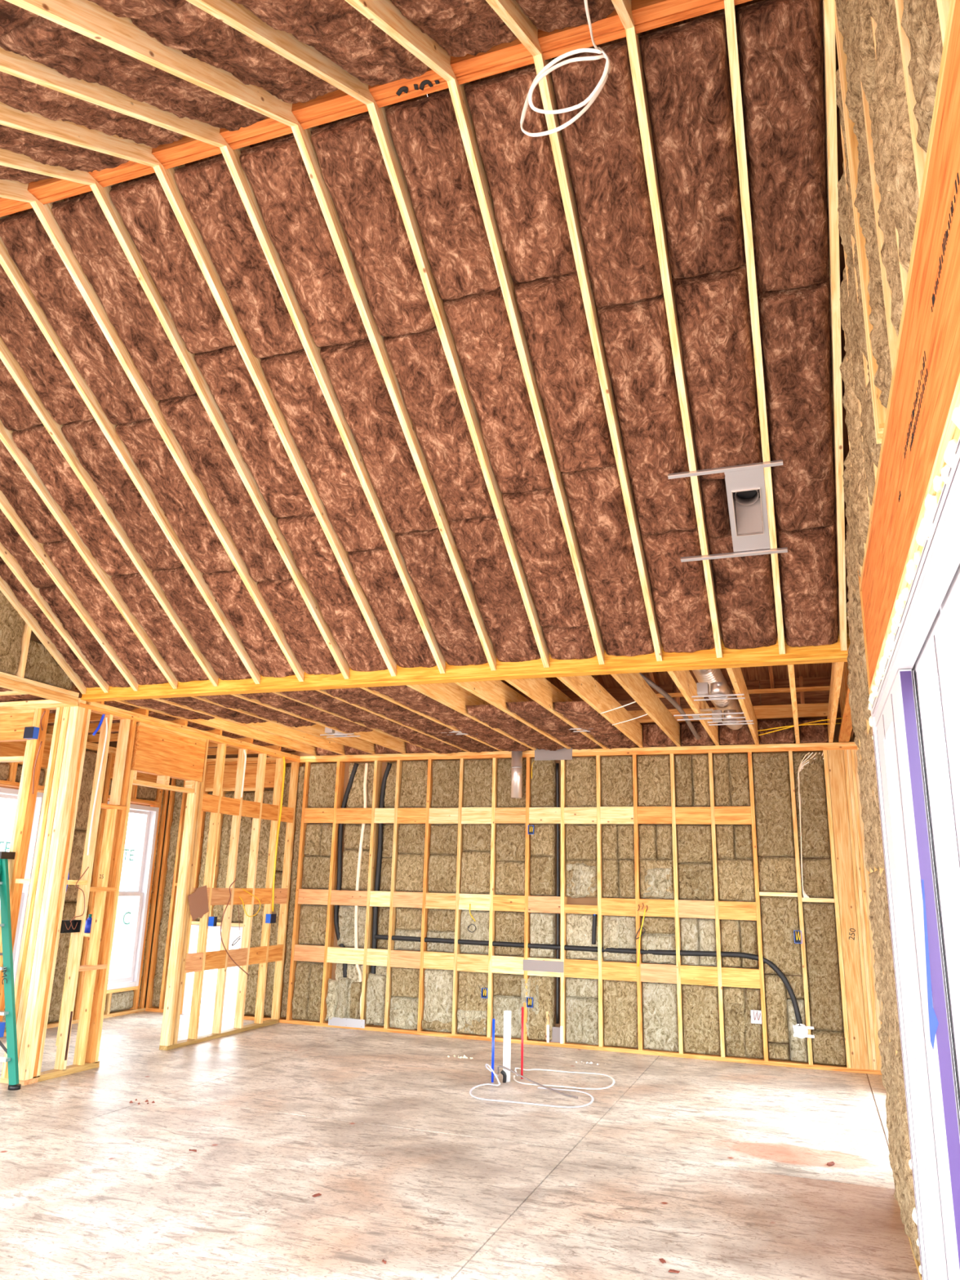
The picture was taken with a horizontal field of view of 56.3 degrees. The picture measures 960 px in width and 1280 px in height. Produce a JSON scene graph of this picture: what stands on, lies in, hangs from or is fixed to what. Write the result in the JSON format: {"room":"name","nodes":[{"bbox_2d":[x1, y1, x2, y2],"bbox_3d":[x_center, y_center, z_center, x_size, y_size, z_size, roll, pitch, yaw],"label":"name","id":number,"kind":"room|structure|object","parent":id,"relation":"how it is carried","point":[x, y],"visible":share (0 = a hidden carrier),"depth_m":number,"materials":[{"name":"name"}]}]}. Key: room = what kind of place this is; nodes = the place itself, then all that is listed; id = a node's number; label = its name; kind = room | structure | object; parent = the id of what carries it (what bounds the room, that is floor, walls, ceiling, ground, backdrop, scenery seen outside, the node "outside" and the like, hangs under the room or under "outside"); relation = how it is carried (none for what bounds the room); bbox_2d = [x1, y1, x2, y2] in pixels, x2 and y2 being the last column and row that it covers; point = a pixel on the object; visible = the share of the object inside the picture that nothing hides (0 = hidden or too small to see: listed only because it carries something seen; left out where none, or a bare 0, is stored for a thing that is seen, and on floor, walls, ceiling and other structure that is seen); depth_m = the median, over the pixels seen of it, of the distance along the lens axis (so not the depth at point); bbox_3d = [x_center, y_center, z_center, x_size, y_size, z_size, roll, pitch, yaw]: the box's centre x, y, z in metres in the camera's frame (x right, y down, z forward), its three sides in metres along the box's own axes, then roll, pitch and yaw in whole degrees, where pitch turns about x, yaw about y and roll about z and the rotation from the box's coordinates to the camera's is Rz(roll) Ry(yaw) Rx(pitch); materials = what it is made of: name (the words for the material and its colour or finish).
{"room":"building under construction","nodes":[
{"label":"building under construction","id":0,"kind":"room"},
{"bbox_2d":[0,697,86,1022],"bbox_3d":[-4.445,2.083,7.833,1.910,3.111,0.090,-4,-16,19],"label":"wall","id":1,"kind":"structure","parent":0,"point":[15,716],"depth_m":7.86,"materials":[{"name":"brown wood"}]},
{"bbox_2d":[22,726,39,739],"bbox_3d":[-3.914,0.812,7.831,0.100,0.100,0.065,-4,-16,19],"label":"junction box","id":2,"kind":"object","parent":1,"relation":"attached to","point":[30,732],"visible":1,"depth_m":7.81,"materials":[{"name":"blue plastic"}]},
{"bbox_2d":[31,741,42,794],"bbox_3d":[-3.870,1.111,7.827,0.045,0.460,0.012,-4,-16,19],"label":"cable","id":3,"kind":"object","parent":1,"relation":"attached to","point":[41,741],"visible":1,"depth_m":7.83,"materials":[{"name":"brown metal"}]},
{"bbox_2d":[40,710,45,730],"bbox_3d":[-3.871,0.712,7.939,0.042,0.180,0.012,-4,-16,19],"label":"cable","id":4,"kind":"object","parent":1,"relation":"attached to","point":[44,710],"visible":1,"depth_m":7.94,"materials":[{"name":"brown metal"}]},
{"bbox_2d":[0,733,169,1036],"bbox_3d":[-5.192,2.215,8.787,0.166,3.420,6.387,-4,-16,19],"label":"wall","id":5,"kind":"structure","parent":0,"point":[129,1000],"depth_m":10.47,"materials":[{"name":"brown wood"}]},
{"bbox_2d":[0,786,44,986],"bbox_3d":[-5.003,2.611,9.192,0.132,2.153,0.900,-4,-16,19],"label":"window","id":6,"kind":"structure","parent":5,"relation":"in","point":[5,793],"depth_m":9.53,"materials":[{"name":"white plastic"}]},
{"bbox_2d":[106,801,159,990],"bbox_3d":[-4.375,3.088,10.893,0.132,2.153,0.910,-4,-16,19],"label":"window","id":7,"kind":"structure","parent":5,"relation":"in","point":[151,813],"depth_m":11.20,"materials":[{"name":"white plastic"}]},
{"bbox_2d":[0,686,295,755],"bbox_3d":[-4.964,0.134,7.166,2.005,0.276,10.540,-4,-16,19],"label":"ceiling","id":8,"kind":"structure","parent":0,"point":[6,695],"depth_m":9.63,"materials":[{"name":"brown wood"}]},
{"bbox_2d":[0,590,299,1085],"bbox_3d":[-4.083,0.575,6.609,0.256,5.399,10.145,-4,-16,19],"label":"wall","id":9,"kind":"structure","parent":0,"point":[162,748],"depth_m":8.18,"materials":[{"name":"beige wood"}]},
{"bbox_2d":[0,1022,5,1037],"bbox_3d":[-3.864,3.120,7.186,0.080,0.110,0.065,-4,-16,19],"label":"junction box","id":10,"kind":"object","parent":9,"relation":"attached to","point":[2,1024],"visible":1,"depth_m":7.18,"materials":[{"name":"blue plastic"}]},
{"bbox_2d":[60,920,81,933],"bbox_3d":[-3.496,2.436,7.635,0.070,0.100,0.190,-4,-16,19],"label":"junction box","id":11,"kind":"object","parent":9,"relation":"attached to","point":[74,926],"visible":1,"depth_m":7.67,"materials":[{"name":"black plastic"}]},
{"bbox_2d":[70,866,88,922],"bbox_3d":[-3.438,2.184,7.720,0.008,0.460,0.150,-4,-16,19],"label":"cable","id":12,"kind":"object","parent":11,"relation":"attached to","point":[87,867],"visible":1,"depth_m":7.74,"materials":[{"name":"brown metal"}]},
{"bbox_2d":[55,932,89,1045],"bbox_3d":[-3.962,3.460,8.922,0.240,1.047,0.220,-4,-16,19],"label":"stud","id":13,"kind":"object","parent":9,"relation":"attached to","point":[87,935],"visible":0.14,"depth_m":8.87,"materials":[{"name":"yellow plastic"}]},
{"bbox_2d":[84,914,92,933],"bbox_3d":[-3.950,2.865,9.074,0.070,0.180,0.070,-4,-16,19],"label":"spray bottle","id":14,"kind":"object","parent":13,"relation":"on","point":[88,922],"visible":0.88,"depth_m":9.04,"materials":[{"name":"blue plastic"}]},
{"bbox_2d":[86,717,107,855],"bbox_3d":[-3.408,1.295,8.011,0.016,1.221,0.050,-4,-16,19],"label":"cable","id":15,"kind":"object","parent":9,"relation":"attached to","point":[106,721],"visible":1,"depth_m":7.99,"materials":[{"name":"white plastic"}]},
{"bbox_2d":[92,714,105,735],"bbox_3d":[-3.426,0.762,8.066,0.024,0.209,0.113,-4,-16,19],"label":"cable","id":16,"kind":"object","parent":9,"relation":"attached to","point":[103,715],"visible":1,"depth_m":8.07,"materials":[{"name":"blue plastic"}]},
{"bbox_2d":[187,885,208,920],"bbox_3d":[-2.880,2.690,9.187,0.004,0.346,0.371,-4,-16,19],"label":"scrap","id":17,"kind":"object","parent":9,"relation":"attached to","point":[197,900],"visible":1,"depth_m":9.19,"materials":[{"name":"brown"}]},
{"bbox_2d":[208,916,217,926],"bbox_3d":[-2.785,2.932,9.353,0.070,0.095,0.050,-4,-16,19],"label":"junction box","id":18,"kind":"object","parent":9,"relation":"attached to","point":[212,922],"visible":1,"depth_m":9.33,"materials":[{"name":"blue plastic"}]},
{"bbox_2d":[220,879,248,975],"bbox_3d":[-2.629,3.121,9.722,0.012,1.021,0.612,-4,-16,19],"label":"cable","id":19,"kind":"object","parent":9,"relation":"hanging from","point":[235,879],"visible":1,"depth_m":9.57,"materials":[{"name":"brown metal"}]},
{"bbox_2d":[231,936,239,946],"bbox_3d":[-2.651,3.270,9.752,0.012,0.101,0.147,-4,-16,19],"label":"cable","id":20,"kind":"object","parent":9,"relation":"attached to","point":[233,944],"visible":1,"depth_m":9.74,"materials":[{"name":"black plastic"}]},
{"bbox_2d":[240,749,246,797],"bbox_3d":[-2.663,1.500,10.097,0.020,0.533,0.058,-4,-16,19],"label":"cable","id":21,"kind":"object","parent":9,"relation":"attached to","point":[244,750],"visible":1,"depth_m":10.10,"materials":[{"name":"white plastic"}]},
{"bbox_2d":[239,888,260,916],"bbox_3d":[-2.568,2.934,10.025,0.010,0.305,0.432,-4,-16,19],"label":"cable","id":22,"kind":"object","parent":9,"relation":"attached to","point":[242,889],"visible":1,"depth_m":10.01,"materials":[{"name":"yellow plastic"}]},
{"bbox_2d":[265,913,276,923],"bbox_3d":[-2.413,3.214,10.359,0.070,0.100,0.110,-4,-16,19],"label":"junction box","id":23,"kind":"object","parent":9,"relation":"attached to","point":[270,917],"visible":1,"depth_m":10.32,"materials":[{"name":"blue plastic"}]},
{"bbox_2d":[271,756,285,911],"bbox_3d":[-2.401,2.292,10.689,0.024,1.804,0.061,-4,-16,19],"label":"cable","id":24,"kind":"object","parent":9,"relation":"attached to","point":[283,757],"visible":1,"depth_m":10.66,"materials":[{"name":"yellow plastic"}]},
{"bbox_2d":[0,0,849,755],"bbox_3d":[-1.811,-1.109,6.272,8.796,2.444,10.800,-4,-16,19],"label":"ceiling","id":25,"kind":"structure","parent":0,"point":[320,369],"depth_m":5.09,"materials":[{"name":"brown wood"}]},
{"bbox_2d":[320,726,359,737],"bbox_3d":[-1.484,0.961,9.550,0.400,0.122,0.152,-4,-16,19],"label":"recessed light","id":26,"kind":"object","parent":25,"relation":"in","point":[329,731],"visible":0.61,"depth_m":9.54,"materials":[{"name":"silver metal"}]},
{"bbox_2d":[441,730,468,735],"bbox_3d":[-0.239,0.900,9.207,0.400,0.122,0.152,-4,-16,19],"label":"recessed light","id":27,"kind":"object","parent":25,"relation":"in","point":[453,731],"visible":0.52,"depth_m":9.16,"materials":[{"name":"silver metal"}]},
{"bbox_2d":[511,751,522,798],"bbox_3d":[0.416,1.513,10.167,0.127,0.540,0.127,8,-17,-24],"label":"duct","id":28,"kind":"object","parent":25,"relation":"hanging from","point":[517,756],"visible":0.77,"depth_m":10.12,"materials":[{"name":"silver metal"}]},
{"bbox_2d":[520,0,610,137],"bbox_3d":[0.303,-2.127,3.241,0.343,0.744,0.074,-4,-16,19],"label":"cable coil","id":29,"kind":"object","parent":25,"relation":"hanging from","point":[544,71],"visible":1,"depth_m":3.20,"materials":[{"name":"white plastic"}]},
{"bbox_2d":[568,726,589,732],"bbox_3d":[1.081,0.825,8.806,0.400,0.122,0.152,-4,-16,19],"label":"recessed light","id":30,"kind":"object","parent":25,"relation":"in","point":[580,728],"visible":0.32,"depth_m":8.83,"materials":[{"name":"silver metal"}]},
{"bbox_2d":[600,701,635,714],"bbox_3d":[1.230,0.577,7.834,0.429,0.094,0.030,-11,-20,39],"label":"cable","id":31,"kind":"object","parent":25,"relation":"attached to","point":[634,701],"visible":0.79,"depth_m":7.83,"materials":[{"name":"white plastic"}]},
{"bbox_2d":[612,713,647,725],"bbox_3d":[1.423,0.731,8.383,0.448,0.094,0.026,-11,-19,38],"label":"cable","id":32,"kind":"object","parent":25,"relation":"attached to","point":[646,713],"visible":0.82,"depth_m":8.38,"materials":[{"name":"white plastic"}]},
{"bbox_2d":[639,672,700,739],"bbox_3d":[1.760,0.567,8.435,0.194,0.383,2.447,-7,-17,29],"label":"pipe","id":33,"kind":"object","parent":25,"relation":"attached to","point":[648,681],"visible":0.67,"depth_m":8.30,"materials":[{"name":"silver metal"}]},
{"bbox_2d":[673,708,746,720],"bbox_3d":[2.040,0.652,7.971,0.600,0.067,0.232,-4,-16,19],"label":"ceiling box","id":34,"kind":"object","parent":25,"relation":"attached to","point":[716,716],"visible":0.95,"depth_m":7.97,"materials":[{"name":"silver metal"}]},
{"bbox_2d":[691,681,745,701],"bbox_3d":[1.903,0.404,7.176,0.400,0.122,0.152,-4,-16,19],"label":"recessed light","id":35,"kind":"object","parent":25,"relation":"in","point":[717,689],"visible":1,"depth_m":7.16,"materials":[{"name":"silver metal"}]},
{"bbox_2d":[692,668,745,729],"bbox_3d":[2.188,0.465,8.209,0.230,0.293,2.608,-4,-16,21],"label":"flexible duct","id":36,"kind":"object","parent":25,"relation":"attached to","point":[712,675],"visible":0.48,"depth_m":8.06,"materials":[{"name":"silver metal"}]},
{"bbox_2d":[667,459,787,562],"bbox_3d":[1.475,-0.766,5.319,0.640,0.391,0.553,-4,-16,19],"label":"housing","id":37,"kind":"object","parent":25,"relation":"attached to","point":[744,483],"visible":1,"depth_m":5.36,"materials":[{"name":"silver metal"}]},
{"bbox_2d":[707,709,753,725],"bbox_3d":[2.303,0.707,8.255,0.400,0.122,0.152,-4,-16,19],"label":"recessed light","id":38,"kind":"object","parent":25,"relation":"in","point":[731,721],"visible":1,"depth_m":8.23,"materials":[{"name":"silver metal"}]},
{"bbox_2d":[757,723,840,731],"bbox_3d":[3.072,0.827,8.638,0.810,0.040,0.158,-6,-17,26],"label":"cable","id":39,"kind":"object","parent":25,"relation":"attached to","point":[815,723],"visible":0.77,"depth_m":8.59,"materials":[{"name":"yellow plastic"}]},
{"bbox_2d":[758,717,841,735],"bbox_3d":[3.115,0.837,8.684,0.031,0.085,0.936,14,-20,-40],"label":"cable","id":40,"kind":"object","parent":25,"relation":"attached to","point":[839,717],"visible":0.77,"depth_m":8.76,"materials":[{"name":"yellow plastic"}]},
{"bbox_2d":[0,1011,919,1279],"bbox_3d":[-2.375,2.793,3.732,8.800,0.300,13.600,-4,-16,19],"label":"floor","id":41,"kind":"structure","parent":0,"point":[713,1170],"depth_m":5.35,"materials":[{"name":"brown"}]},
{"bbox_2d":[0,851,21,1090],"bbox_3d":[-4.069,2.579,7.096,0.936,1.787,0.743,-4,-16,19],"label":"step ladder","id":42,"kind":"object","parent":41,"relation":"on","point":[11,1051],"visible":1,"depth_m":7.23,"materials":[{"name":"teal"}]},
{"bbox_2d":[128,1098,155,1104],"bbox_3d":[-2.504,3.414,6.641,0.187,0.015,0.121,-4,-16,19],"label":"crumbs","id":43,"kind":"object","parent":41,"relation":"on","point":[146,1100],"visible":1,"depth_m":6.63,"materials":[{"name":"brown plant"}]},
{"bbox_2d":[312,1193,321,1196],"bbox_3d":[-0.868,2.950,4.769,0.062,0.010,0.031,15,-20,-41],"label":"dry leaf","id":44,"kind":"object","parent":41,"relation":"on","point":[316,1194],"visible":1,"depth_m":4.77,"materials":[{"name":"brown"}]},
{"bbox_2d":[447,1054,473,1058],"bbox_3d":[-0.190,4.021,8.672,0.267,0.019,0.118,-4,-16,19],"label":"rubble pile","id":45,"kind":"object","parent":41,"relation":"on","point":[464,1056],"visible":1,"depth_m":8.64,"materials":[{"name":"beige plastic"}]},
{"bbox_2d":[491,1018,494,1082],"bbox_3d":[0.112,3.516,7.693,0.022,0.500,0.022,8,-17,-24],"label":"tube","id":46,"kind":"object","parent":41,"relation":"on","point":[493,1020],"visible":1,"depth_m":7.69,"materials":[{"name":"blue plastic"}]},
{"bbox_2d":[500,1070,506,1083],"bbox_3d":[0.199,3.708,7.626,0.056,0.104,0.042,8,-17,-24],"label":"stub","id":47,"kind":"object","parent":41,"relation":"on","point":[503,1073],"visible":1,"depth_m":7.62,"materials":[{"name":"black plastic"}]},
{"bbox_2d":[502,1010,511,1081],"bbox_3d":[0.233,3.503,7.750,0.066,0.560,0.066,8,-17,-24],"label":"drain pipe","id":48,"kind":"object","parent":41,"relation":"on","point":[507,1014],"visible":0.94,"depth_m":7.73,"materials":[{"name":"white plastic"}]},
{"bbox_2d":[520,1006,524,1079],"bbox_3d":[0.371,3.529,7.869,0.020,0.580,0.020,8,-17,-24],"label":"tube","id":49,"kind":"object","parent":41,"relation":"on","point":[522,1007],"visible":1,"depth_m":7.86,"materials":[{"name":"red plastic"}]},
{"bbox_2d":[469,1063,593,1107],"bbox_3d":[0.419,3.560,7.179,1.006,0.155,0.814,-4,-16,19],"label":"cable coil","id":50,"kind":"object","parent":41,"relation":"on","point":[486,1064],"visible":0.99,"depth_m":7.01,"materials":[{"name":"grey plastic"}]},
{"bbox_2d":[497,1065,577,1098],"bbox_3d":[0.466,3.634,7.406,0.860,0.134,0.067,-11,-20,39],"label":"loose cable","id":51,"kind":"object","parent":41,"relation":"on","point":[500,1066],"visible":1,"depth_m":7.43,"materials":[{"name":"white plastic"}]},
{"bbox_2d":[513,1067,614,1089],"bbox_3d":[0.722,3.748,7.743,0.872,0.102,0.758,-4,-16,19],"label":"cable coil","id":52,"kind":"object","parent":41,"relation":"on","point":[611,1077],"visible":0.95,"depth_m":7.68,"materials":[{"name":"white"}]},
{"bbox_2d":[658,1257,666,1262],"bbox_3d":[0.822,2.797,4.042,0.025,0.010,0.050,6,-16,-15],"label":"dry leaf","id":53,"kind":"object","parent":41,"relation":"on","point":[662,1260],"visible":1,"depth_m":4.04,"materials":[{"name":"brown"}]},
{"bbox_2d":[668,1269,679,1273],"bbox_3d":[0.851,2.769,3.935,0.050,0.010,0.025,-1,-15,10],"label":"dry leaf","id":54,"kind":"object","parent":41,"relation":"on","point":[669,1270],"visible":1,"depth_m":3.93,"materials":[{"name":"brown"}]},
{"bbox_2d":[826,1161,835,1166],"bbox_3d":[2.172,3.242,5.556,0.042,0.010,0.084,-10,-19,36],"label":"dry leaf","id":55,"kind":"object","parent":41,"relation":"on","point":[830,1163],"visible":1,"depth_m":5.55,"materials":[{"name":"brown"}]},
{"bbox_2d":[143,683,881,1075],"bbox_3d":[-0.111,2.423,10.277,8.797,4.050,0.200,-4,-16,19],"label":"wall","id":56,"kind":"structure","parent":0,"point":[705,840],"depth_m":9.72,"materials":[{"name":"brown"}]},
{"bbox_2d":[333,762,359,977],"bbox_3d":[-1.617,2.721,10.768,0.240,2.492,0.056,-4,-16,19],"label":"insulated line","id":57,"kind":"object","parent":56,"relation":"attached to","point":[356,765],"visible":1,"depth_m":10.80,"materials":[{"name":"black plastic"}]},
{"bbox_2d":[328,1017,364,1028],"bbox_3d":[-1.517,4.342,10.191,0.463,0.090,0.006,-4,-16,19],"label":"plate","id":58,"kind":"object","parent":56,"relation":"attached to","point":[335,1021],"visible":1,"depth_m":10.19,"materials":[{"name":"silver metal"}]},
{"bbox_2d":[354,763,368,1016],"bbox_3d":[-1.387,2.903,10.625,0.181,2.886,0.044,-4,-16,19],"label":"vent pipe","id":59,"kind":"object","parent":56,"relation":"attached to","point":[366,771],"visible":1,"depth_m":10.68,"materials":[{"name":"beige plastic"}]},
{"bbox_2d":[370,762,391,973],"bbox_3d":[-1.168,2.728,10.600,0.151,2.554,0.060,-4,-16,19],"label":"insulated line","id":60,"kind":"object","parent":56,"relation":"attached to","point":[379,860],"visible":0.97,"depth_m":10.62,"materials":[{"name":"black plastic"}]},
{"bbox_2d":[481,987,488,998],"bbox_3d":[0.051,3.836,9.752,0.065,0.100,0.024,-4,-16,19],"label":"junction box","id":61,"kind":"object","parent":56,"relation":"attached to","point":[484,990],"visible":1,"depth_m":9.75,"materials":[{"name":"blue plastic"}]},
{"bbox_2d":[526,996,533,1007],"bbox_3d":[0.531,3.862,9.567,0.065,0.100,0.024,-4,-16,19],"label":"junction box","id":62,"kind":"object","parent":56,"relation":"attached to","point":[530,1000],"visible":1,"depth_m":9.57,"materials":[{"name":"blue plastic"}]},
{"bbox_2d":[528,825,533,834],"bbox_3d":[0.571,2.123,10.041,0.065,0.100,0.024,-4,-16,19],"label":"junction box","id":63,"kind":"object","parent":56,"relation":"attached to","point":[531,828],"visible":1,"depth_m":10.04,"materials":[{"name":"blue plastic"}]},
{"bbox_2d":[523,959,563,973],"bbox_3d":[0.676,3.494,9.620,0.451,0.111,0.006,-4,-16,19],"label":"plate","id":64,"kind":"object","parent":56,"relation":"attached to","point":[528,965],"visible":1,"depth_m":9.62,"materials":[{"name":"silver metal"}]},
{"bbox_2d":[534,747,572,760],"bbox_3d":[0.831,1.292,10.181,0.441,0.142,0.006,-4,-16,19],"label":"plate","id":65,"kind":"object","parent":56,"relation":"attached to","point":[564,753],"visible":0.82,"depth_m":10.17,"materials":[{"name":"silver metal"}]},
{"bbox_2d":[545,1011,562,1044],"bbox_3d":[0.784,4.071,9.437,0.185,0.300,0.047,-4,-16,19],"label":"box","id":66,"kind":"object","parent":56,"relation":"attached to","point":[557,1032],"visible":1,"depth_m":9.43,"materials":[{"name":"white"}]},
{"bbox_2d":[555,763,559,1023],"bbox_3d":[0.852,2.727,9.842,0.046,2.746,0.035,-4,-16,19],"label":"insulated line","id":67,"kind":"object","parent":56,"relation":"attached to","point":[557,764],"visible":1,"depth_m":9.85,"materials":[{"name":"black plastic"}]},
{"bbox_2d":[373,934,802,1026],"bbox_3d":[0.950,3.564,9.517,4.626,0.652,0.092,-4,-16,19],"label":"insulated line","id":68,"kind":"object","parent":56,"relation":"attached to","point":[589,948],"visible":1,"depth_m":9.42,"materials":[{"name":"black plastic"}]},
{"bbox_2d":[591,914,596,944],"bbox_3d":[1.220,3.048,9.581,0.056,0.380,0.045,-4,-16,19],"label":"insulated line","id":69,"kind":"object","parent":56,"relation":"attached to","point":[594,916],"visible":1,"depth_m":9.56,"materials":[{"name":"black plastic"}]},
{"bbox_2d":[635,926,644,939],"bbox_3d":[1.671,3.057,9.363,0.110,0.127,0.010,-4,-16,19],"label":"cable","id":70,"kind":"object","parent":56,"relation":"attached to","point":[640,926],"visible":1,"depth_m":9.36,"materials":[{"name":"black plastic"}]},
{"bbox_2d":[637,908,645,966],"bbox_3d":[1.683,3.095,9.344,0.103,0.580,0.012,-4,-16,19],"label":"cable","id":71,"kind":"object","parent":56,"relation":"hanging from","point":[645,908],"visible":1,"depth_m":9.35,"materials":[{"name":"yellow plastic"}]},
{"bbox_2d":[750,1009,761,1023],"bbox_3d":[2.711,3.697,8.808,0.100,0.120,0.024,-4,-16,19],"label":"junction box","id":72,"kind":"object","parent":56,"relation":"attached to","point":[756,1015],"visible":1,"depth_m":8.81,"materials":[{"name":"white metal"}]},
{"bbox_2d":[793,930,802,943],"bbox_3d":[3.140,2.932,8.864,0.070,0.120,0.024,-4,-16,19],"label":"junction box","id":73,"kind":"object","parent":56,"relation":"attached to","point":[797,935],"visible":1,"depth_m":8.87,"materials":[{"name":"blue plastic"}]},
{"bbox_2d":[792,1023,814,1038],"bbox_3d":[3.115,3.763,8.639,0.190,0.131,0.050,-4,-16,19],"label":"outlet ring","id":74,"kind":"object","parent":56,"relation":"attached to","point":[801,1032],"visible":1,"depth_m":8.63,"materials":[{"name":"white plastic"}]},
{"bbox_2d":[798,751,809,897],"bbox_3d":[3.317,1.872,9.118,0.162,1.468,0.010,-4,-16,19],"label":"cable","id":75,"kind":"object","parent":56,"relation":"attached to","point":[809,752],"visible":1,"depth_m":9.13,"materials":[{"name":"beige plastic"}]},
{"bbox_2d":[799,751,813,897],"bbox_3d":[3.334,1.873,9.116,0.196,1.467,0.010,-4,-16,19],"label":"cable","id":76,"kind":"object","parent":56,"relation":"attached to","point":[812,752],"visible":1,"depth_m":9.27,"materials":[{"name":"white plastic"}]},
{"bbox_2d":[799,752,816,897],"bbox_3d":[3.351,1.873,9.114,0.230,1.466,0.010,-4,-16,19],"label":"cable","id":77,"kind":"object","parent":56,"relation":"attached to","point":[815,753],"visible":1,"depth_m":9.26,"materials":[{"name":"beige plastic"}]},
{"bbox_2d":[797,752,820,897],"bbox_3d":[3.368,1.874,9.112,0.264,1.465,0.010,-4,-16,19],"label":"cable","id":78,"kind":"object","parent":56,"relation":"attached to","point":[819,753],"visible":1,"depth_m":9.21,"materials":[{"name":"white plastic"}]},
{"bbox_2d":[797,752,823,897],"bbox_3d":[3.385,1.875,9.110,0.299,1.464,0.010,-4,-16,19],"label":"cable","id":79,"kind":"object","parent":56,"relation":"attached to","point":[823,753],"visible":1,"depth_m":9.25,"materials":[{"name":"beige plastic"}]},
{"bbox_2d":[834,0,959,1279],"bbox_3d":[2.054,0.230,4.373,0.366,5.800,10.628,-4,-16,19],"label":"wall","id":80,"kind":"structure","parent":0,"point":[897,81],"depth_m":2.81,"materials":[{"name":"brown wood"}]},
{"bbox_2d":[868,405,959,1279],"bbox_3d":[1.248,0.983,2.165,0.176,2.551,4.266,-4,-16,19],"label":"door","id":81,"kind":"structure","parent":80,"relation":"in","point":[922,643],"depth_m":3.00,"materials":[{"name":"white plastic"}]},
{"bbox_2d":[955,179,957,194],"bbox_3d":[0.875,-0.832,1.649,0.001,0.025,0.008,-4,-16,19],"label":"print","id":82,"kind":"object","parent":80,"relation":"attached to","point":[956,180],"depth_m":1.65,"materials":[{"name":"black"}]},
{"label":"outside","id":83,"kind":"structure","parent":0,"visible":0},
{"bbox_2d":[108,899,959,1015],"bbox_3d":[-0.052,2.013,-0.546,120.000,0.280,120.000,-4,-16,19],"label":"ground","id":84,"kind":"structure","parent":83,"point":[122,940],"depth_m":22.30,"materials":[{"name":"beige"}]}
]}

